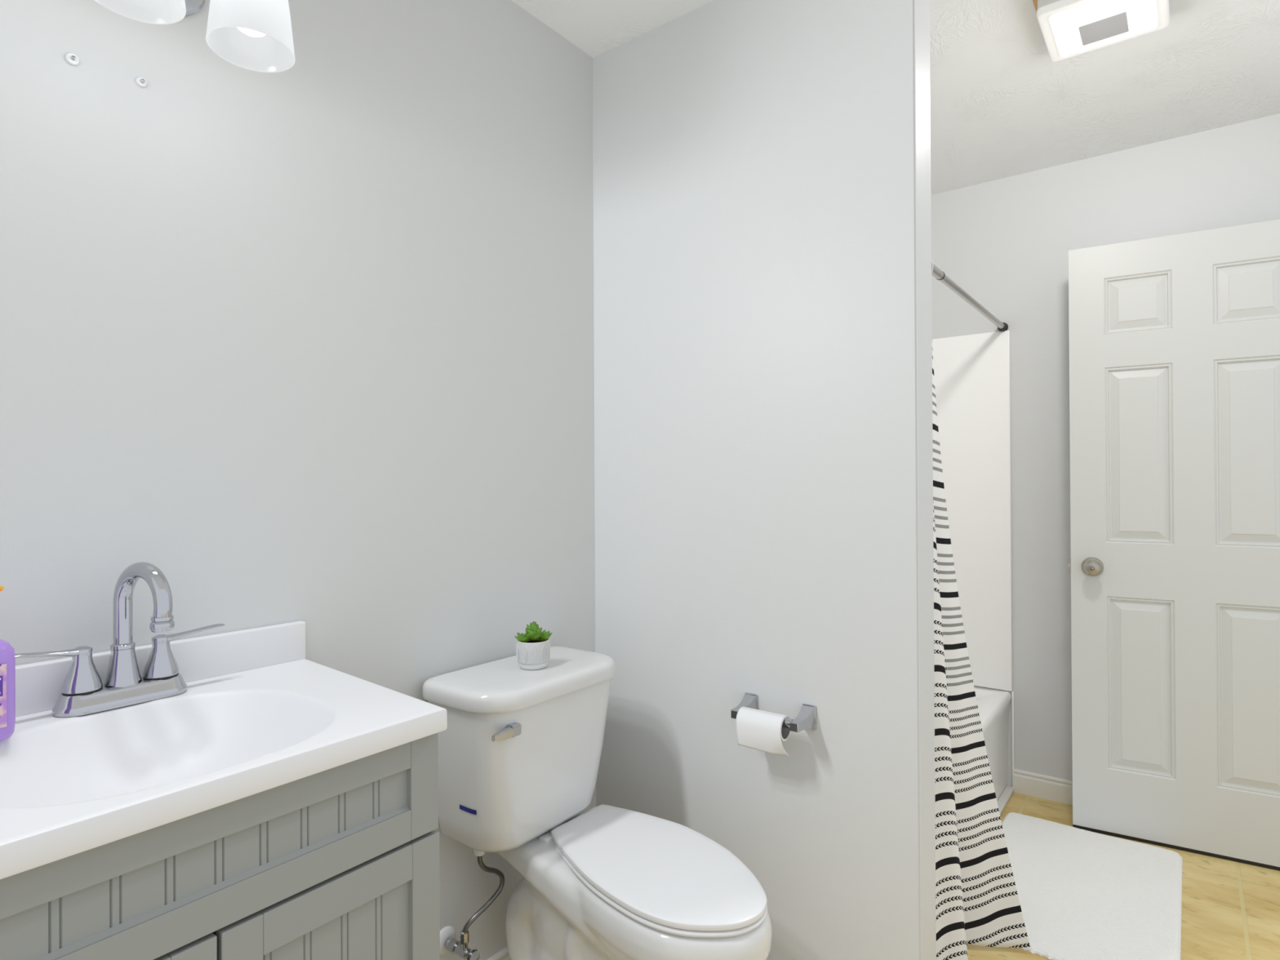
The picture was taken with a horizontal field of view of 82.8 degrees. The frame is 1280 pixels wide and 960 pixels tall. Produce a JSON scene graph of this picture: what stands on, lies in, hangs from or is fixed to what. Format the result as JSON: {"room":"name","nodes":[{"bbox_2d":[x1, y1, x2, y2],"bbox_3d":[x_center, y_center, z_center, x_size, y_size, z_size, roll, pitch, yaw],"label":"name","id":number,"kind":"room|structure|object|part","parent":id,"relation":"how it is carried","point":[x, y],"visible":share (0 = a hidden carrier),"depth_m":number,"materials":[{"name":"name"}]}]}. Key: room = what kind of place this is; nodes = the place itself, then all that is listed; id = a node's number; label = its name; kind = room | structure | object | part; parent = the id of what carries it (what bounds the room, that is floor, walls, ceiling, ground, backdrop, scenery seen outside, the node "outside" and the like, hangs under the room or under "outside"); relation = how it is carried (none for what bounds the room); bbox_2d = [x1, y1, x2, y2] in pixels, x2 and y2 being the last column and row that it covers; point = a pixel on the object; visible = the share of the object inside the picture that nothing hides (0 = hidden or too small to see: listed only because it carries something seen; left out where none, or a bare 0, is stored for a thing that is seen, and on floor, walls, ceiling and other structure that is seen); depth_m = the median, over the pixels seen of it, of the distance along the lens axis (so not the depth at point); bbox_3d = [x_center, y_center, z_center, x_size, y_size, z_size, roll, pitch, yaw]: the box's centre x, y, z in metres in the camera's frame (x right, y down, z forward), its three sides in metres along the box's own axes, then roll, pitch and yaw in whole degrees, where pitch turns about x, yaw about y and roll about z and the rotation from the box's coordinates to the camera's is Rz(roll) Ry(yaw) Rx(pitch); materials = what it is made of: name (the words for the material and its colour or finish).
{"room":"bathroom","nodes":[
{"label":"bathroom","id":0,"kind":"room"},
{"bbox_2d":[0,0,595,959],"bbox_3d":[-0.463,0.017,1.706,0.100,2.440,4.425,0,0,37],"label":"wall","id":1,"kind":"structure","parent":0,"point":[311,341],"depth_m":1.40,"materials":[{"name":"white paint"}]},
{"bbox_2d":[65,53,79,65],"bbox_3d":[-0.858,-0.638,1.099,0.010,0.018,0.018,0,0,37],"label":"mirror clip","id":2,"kind":"object","parent":1,"relation":"attached to","point":[72,59],"visible":1,"depth_m":1.10,"materials":[{"name":"white plastic"}]},
{"bbox_2d":[135,76,146,87],"bbox_3d":[-0.803,-0.643,1.172,0.010,0.016,0.016,0,0,37],"label":"mirror clip","id":3,"kind":"object","parent":1,"relation":"attached to","point":[140,82],"visible":1,"depth_m":1.17,"materials":[{"name":"white plastic"}]},
{"bbox_2d":[15,621,306,716],"bbox_3d":[-0.834,0.302,1.111,0.020,0.070,0.658,0,0,37],"label":"backsplash","id":4,"kind":"structure","parent":1,"relation":"attached to","point":[38,685],"depth_m":1.22,"materials":[{"name":"white stone"}]},
{"bbox_2d":[94,0,295,72],"bbox_3d":[-0.759,-0.815,1.067,0.208,0.244,0.455,0,0,37],"label":"vanity light","id":5,"kind":"object","parent":1,"relation":"attached to","point":[255,35],"visible":1,"depth_m":1.15,"materials":[{"name":"white glass"}]},
{"bbox_3d":[-0.727,-0.782,1.043,0.127,0.179,0.127,0,0,37],"label":"lamp shade","id":6,"kind":"part","parent":5,"relation":"part of","materials":[{"name":"white glass"}]},
{"bbox_3d":[-0.628,-0.782,1.174,0.127,0.179,0.127,0,0,37],"label":"lamp shade","id":7,"kind":"part","parent":5,"relation":"part of","materials":[{"name":"white glass"}]},
{"bbox_3d":[-0.628,-0.783,1.174,0.060,0.124,0.060,0,0,37],"label":"bulb","id":8,"kind":"part","parent":5,"relation":"part of","materials":[{"name":"white glass"}]},
{"bbox_2d":[440,925,479,959],"bbox_3d":[-0.399,1.039,1.608,0.106,0.060,0.060,0,0,37],"label":"water supply valve","id":9,"kind":"object","parent":1,"relation":"attached to","point":[448,942],"visible":0.88,"depth_m":1.61,"materials":[{"name":"silver metal"}]},
{"bbox_3d":[-0.366,1.039,1.582,0.022,0.033,0.031,0,0,37],"label":"valve handle","id":10,"kind":"part","parent":9,"relation":"part of","materials":[{"name":"silver metal"}]},
{"bbox_2d":[459,848,504,945],"bbox_3d":[-0.344,0.904,1.616,0.109,0.228,0.043,0,0,-37],"label":"supply hose","id":11,"kind":"object","parent":9,"relation":"attached to","point":[464,935],"visible":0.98,"depth_m":1.61,"materials":[{"name":"silver metal"}]},
{"bbox_2d":[487,946,510,959],"bbox_3d":[-0.902,1.192,1.018,0.014,0.088,2.600,0,0,37],"label":"baseboard","id":12,"kind":"structure","parent":1,"relation":"attached to","point":[504,954],"depth_m":1.77,"materials":[{"name":"white paint"}]},
{"bbox_2d":[592,0,936,959],"bbox_3d":[0.263,0.014,1.842,0.893,2.440,0.118,0,0,37],"label":"wall partition","id":13,"kind":"structure","parent":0,"point":[762,321],"depth_m":1.72,"materials":[{"name":"white paint"}]},
{"bbox_2d":[730,692,816,733],"bbox_3d":[0.305,0.545,1.682,0.182,0.056,0.085,0,0,37],"label":"toilet paper holder","id":14,"kind":"object","parent":13,"relation":"attached to","point":[806,719],"visible":0.72,"depth_m":1.65,"materials":[{"name":"silver metal"}]},
{"bbox_3d":[0.245,0.545,1.727,0.033,0.056,0.085,0,0,37],"label":"post","id":15,"kind":"part","parent":14,"relation":"part of","materials":[{"name":"silver metal"}]},
{"bbox_2d":[735,706,790,755],"bbox_3d":[0.285,0.574,1.661,0.118,0.090,0.056,0,0,37],"label":"toilet paper roll","id":16,"kind":"object","parent":14,"relation":"hanging from","point":[756,729],"visible":0.98,"depth_m":1.64,"materials":[{"name":"white paper"}]},
{"bbox_3d":[0.365,0.544,1.637,0.033,0.056,0.085,0,0,37],"label":"post","id":17,"kind":"part","parent":14,"relation":"part of","materials":[{"name":"silver metal"}]},
{"bbox_2d":[511,0,1279,195],"bbox_3d":[0.267,-1.234,1.155,1.945,0.050,4.425,0,0,37],"label":"ceiling","id":18,"kind":"structure","parent":0,"point":[1001,108],"depth_m":2.18,"materials":[{"name":"white paint"}]},
{"bbox_2d":[1032,0,1169,62],"bbox_3d":[1.161,-1.181,1.830,0.275,0.059,0.280,0,0,37],"label":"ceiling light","id":19,"kind":"object","parent":18,"relation":"attached to","point":[1069,28],"visible":1,"depth_m":1.83,"materials":[{"name":"white plastic"}]},
{"bbox_2d":[930,113,1279,786],"bbox_3d":[1.617,0.011,2.844,1.845,2.440,0.100,0,0,37],"label":"wall","id":20,"kind":"structure","parent":0,"point":[1006,242],"depth_m":2.81,"materials":[{"name":"white paint"}]},
{"bbox_2d":[931,263,1008,331],"bbox_3d":[1.002,-0.610,2.309,0.037,0.037,1.494,0,0,37],"label":"shower rod","id":21,"kind":"object","parent":20,"relation":"attached to","point":[940,275],"visible":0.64,"depth_m":2.40,"materials":[{"name":"silver metal"}]},
{"bbox_2d":[931,259,1030,959],"bbox_3d":[0.777,0.302,1.812,0.274,1.866,0.409,0,0,37],"label":"shower curtain","id":22,"kind":"object","parent":21,"relation":"hanging from","point":[977,902],"visible":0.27,"depth_m":1.92,"materials":[{"name":"fabric"}]},
{"bbox_2d":[932,329,1014,786],"bbox_3d":[0.713,0.312,2.521,0.788,1.812,1.506,0,0,37],"label":"tub surround","id":23,"kind":"object","parent":20,"relation":"attached to","point":[971,372],"visible":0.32,"depth_m":2.94,"materials":[{"name":"white plastic"}]},
{"bbox_2d":[1012,768,1072,804],"bbox_3d":[1.861,1.185,2.587,0.962,0.088,0.014,0,0,37],"label":"baseboard","id":24,"kind":"structure","parent":20,"relation":"attached to","point":[1028,783],"depth_m":2.81,"materials":[{"name":"white paint"}]},
{"bbox_2d":[966,791,1279,959],"bbox_3d":[0.598,1.253,0.903,2.745,0.050,4.425,0,0,37],"label":"floor","id":25,"kind":"structure","parent":0,"point":[1230,908],"depth_m":2.09,"materials":[{"name":"wood"}]},
{"bbox_2d":[0,733,439,959],"bbox_3d":[-0.657,0.801,0.964,0.444,0.866,0.612,0,0,37],"label":"vanity cabinet","id":26,"kind":"object","parent":25,"relation":"on","point":[341,862],"visible":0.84,"depth_m":0.88,"materials":[{"name":"grey paint"}]},
{"bbox_3d":[-0.580,0.819,0.712,0.018,0.598,0.304,0,0,37],"label":"cabinet door","id":27,"kind":"part","parent":26,"relation":"part of","materials":[{"name":"grey paint"}]},
{"bbox_2d":[0,621,447,879],"bbox_3d":[-0.650,0.352,0.973,0.479,0.174,0.662,0,0,37],"label":"countertop","id":28,"kind":"structure","parent":26,"relation":"on","point":[254,715],"depth_m":1.03,"materials":[{"name":"white stone"}]},
{"bbox_2d":[0,585,15,741],"bbox_3d":[-0.842,0.234,0.920,0.047,0.203,0.077,0,0,35],"label":"soap bottle","id":29,"kind":"object","parent":28,"relation":"on","point":[7,658],"visible":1,"depth_m":0.93,"materials":[{"name":"purple plastic"}]},
{"bbox_2d":[14,561,225,717],"bbox_3d":[-0.750,0.229,1.075,0.142,0.214,0.287,0,0,37],"label":"faucet","id":30,"kind":"object","parent":28,"relation":"on","point":[83,691],"visible":0.98,"depth_m":1.08,"materials":[{"name":"silver metal"}]},
{"bbox_3d":[-0.841,0.247,1.022,0.023,0.016,0.092,0,0,37],"label":"lever","id":31,"kind":"part","parent":30,"relation":"part of","materials":[{"name":"silver metal"}]},
{"bbox_3d":[-0.812,0.275,1.058,0.048,0.064,0.048,0,0,37],"label":"handle","id":32,"kind":"part","parent":30,"relation":"part of","materials":[{"name":"silver metal"}]},
{"bbox_3d":[-0.782,0.321,1.099,0.062,0.028,0.171,0,0,37],"label":"plate","id":33,"kind":"part","parent":30,"relation":"part of","materials":[{"name":"silver metal"}]},
{"bbox_3d":[-0.782,0.277,1.099,0.047,0.062,0.047,0,0,37],"label":"spout","id":34,"kind":"part","parent":30,"relation":"part of","materials":[{"name":"silver metal"}]},
{"bbox_3d":[-0.738,0.190,1.077,0.124,0.137,0.024,0,0,26],"label":"spout","id":35,"kind":"part","parent":30,"relation":"part of","materials":[{"name":"silver metal"}]},
{"bbox_3d":[-0.751,0.275,1.139,0.048,0.064,0.048,0,0,37],"label":"handle","id":36,"kind":"part","parent":30,"relation":"part of","materials":[{"name":"silver metal"}]},
{"bbox_3d":[-0.724,0.247,1.176,0.023,0.016,0.092,0,0,37],"label":"lever","id":37,"kind":"part","parent":30,"relation":"part of","materials":[{"name":"silver metal"}]},
{"bbox_3d":[-0.394,0.819,0.958,0.018,0.598,0.304,0,0,37],"label":"cabinet door","id":38,"kind":"part","parent":26,"relation":"part of","materials":[{"name":"grey paint"}]},
{"bbox_2d":[422,646,772,959],"bbox_3d":[-0.065,0.831,1.523,0.725,0.807,0.440,0,0,37],"label":"toilet","id":39,"kind":"object","parent":25,"relation":"on","point":[521,748],"visible":1,"depth_m":1.51,"materials":[{"name":"glazed porcelain"},{"name":"plastic"},{"name":"chrome"}]},
{"bbox_2d":[459,804,476,814],"bbox_3d":[-0.357,0.683,1.505,0.051,0.010,0.003,0,0,33],"label":"label","id":40,"kind":"object","parent":39,"relation":"attached to","point":[461,807],"visible":1,"depth_m":1.50,"materials":[{"name":"blue"}]},
{"bbox_3d":[-0.274,0.510,1.453,0.014,0.019,0.050,0,0,37],"label":"lever arm","id":41,"kind":"part","parent":39,"relation":"part of","materials":[{"name":"silver metal"}]},
{"bbox_3d":[-0.258,0.510,1.483,0.022,0.023,0.027,0,0,37],"label":"flush lever","id":42,"kind":"part","parent":39,"relation":"part of","materials":[{"name":"silver metal"}]},
{"bbox_3d":[-0.255,0.448,1.667,0.252,0.039,0.440,0,0,37],"label":"tank lid","id":43,"kind":"part","parent":39,"relation":"part of","materials":[{"name":"white ceramic"}]},
{"bbox_3d":[-0.257,0.629,1.671,0.218,0.322,0.420,0,0,37],"label":"tank","id":44,"kind":"part","parent":39,"relation":"part of","materials":[{"name":"white ceramic"}]},
{"bbox_2d":[515,621,551,670],"bbox_3d":[-0.245,0.376,1.665,0.077,0.106,0.078,0,0,37],"label":"potted succulent","id":45,"kind":"object","parent":39,"relation":"on","point":[532,647],"visible":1,"depth_m":1.64,"materials":[{"name":"white ceramic"}]},
{"bbox_2d":[515,638,550,670],"bbox_3d":[-0.245,0.397,1.665,0.077,0.063,0.077,0,0,37],"label":"pot","id":46,"kind":"object","parent":45,"relation":"attached to","point":[531,654],"depth_m":1.64,"materials":[{"name":"white ceramic"}]},
{"bbox_3d":[-0.028,1.015,1.541,0.690,0.438,0.341,0,0,37],"label":"bowl","id":47,"kind":"part","parent":39,"relation":"part of","materials":[{"name":"white ceramic"}]},
{"bbox_3d":[0.030,0.786,1.498,0.526,0.016,0.324,0,0,37],"label":"seat lid","id":48,"kind":"part","parent":39,"relation":"part of","materials":[{"name":"white plastic"}]},
{"bbox_3d":[0.030,0.802,1.498,0.528,0.012,0.325,0,0,37],"label":"seat","id":49,"kind":"part","parent":39,"relation":"part of","materials":[{"name":"white plastic"}]},
{"bbox_2d":[973,685,1013,815],"bbox_3d":[0.717,1.038,2.517,0.786,0.392,1.503,0,0,37],"label":"bathtub","id":50,"kind":"object","parent":25,"relation":"on","point":[993,704],"visible":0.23,"depth_m":2.75,"materials":[{"name":"white ceramic"}]},
{"bbox_2d":[1001,812,1182,959],"bbox_3d":[1.315,1.223,2.199,0.521,0.013,0.858,0,0,37],"label":"bath mat","id":51,"kind":"object","parent":25,"relation":"on","point":[1083,895],"visible":0.84,"depth_m":2.14,"materials":[{"name":"white fabric"}]},
{"bbox_3d":[2.245,0.006,2.228,0.100,2.440,0.125,0,0,37],"label":"wall","id":52,"kind":"structure","parent":0,"visible":0},
{"bbox_2d":[1067,219,1279,870],"bbox_3d":[1.833,0.205,2.405,0.720,2.043,0.152,0,0,31],"label":"door","id":53,"kind":"structure","parent":52,"relation":"in","point":[1174,565],"depth_m":2.41,"materials":[{"name":"white paint"}]},
{"bbox_3d":[1.566,0.303,2.514,0.066,0.066,0.058,0,0,31],"label":"knob","id":54,"kind":"part","parent":53,"relation":"part of","materials":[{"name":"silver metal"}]}
]}

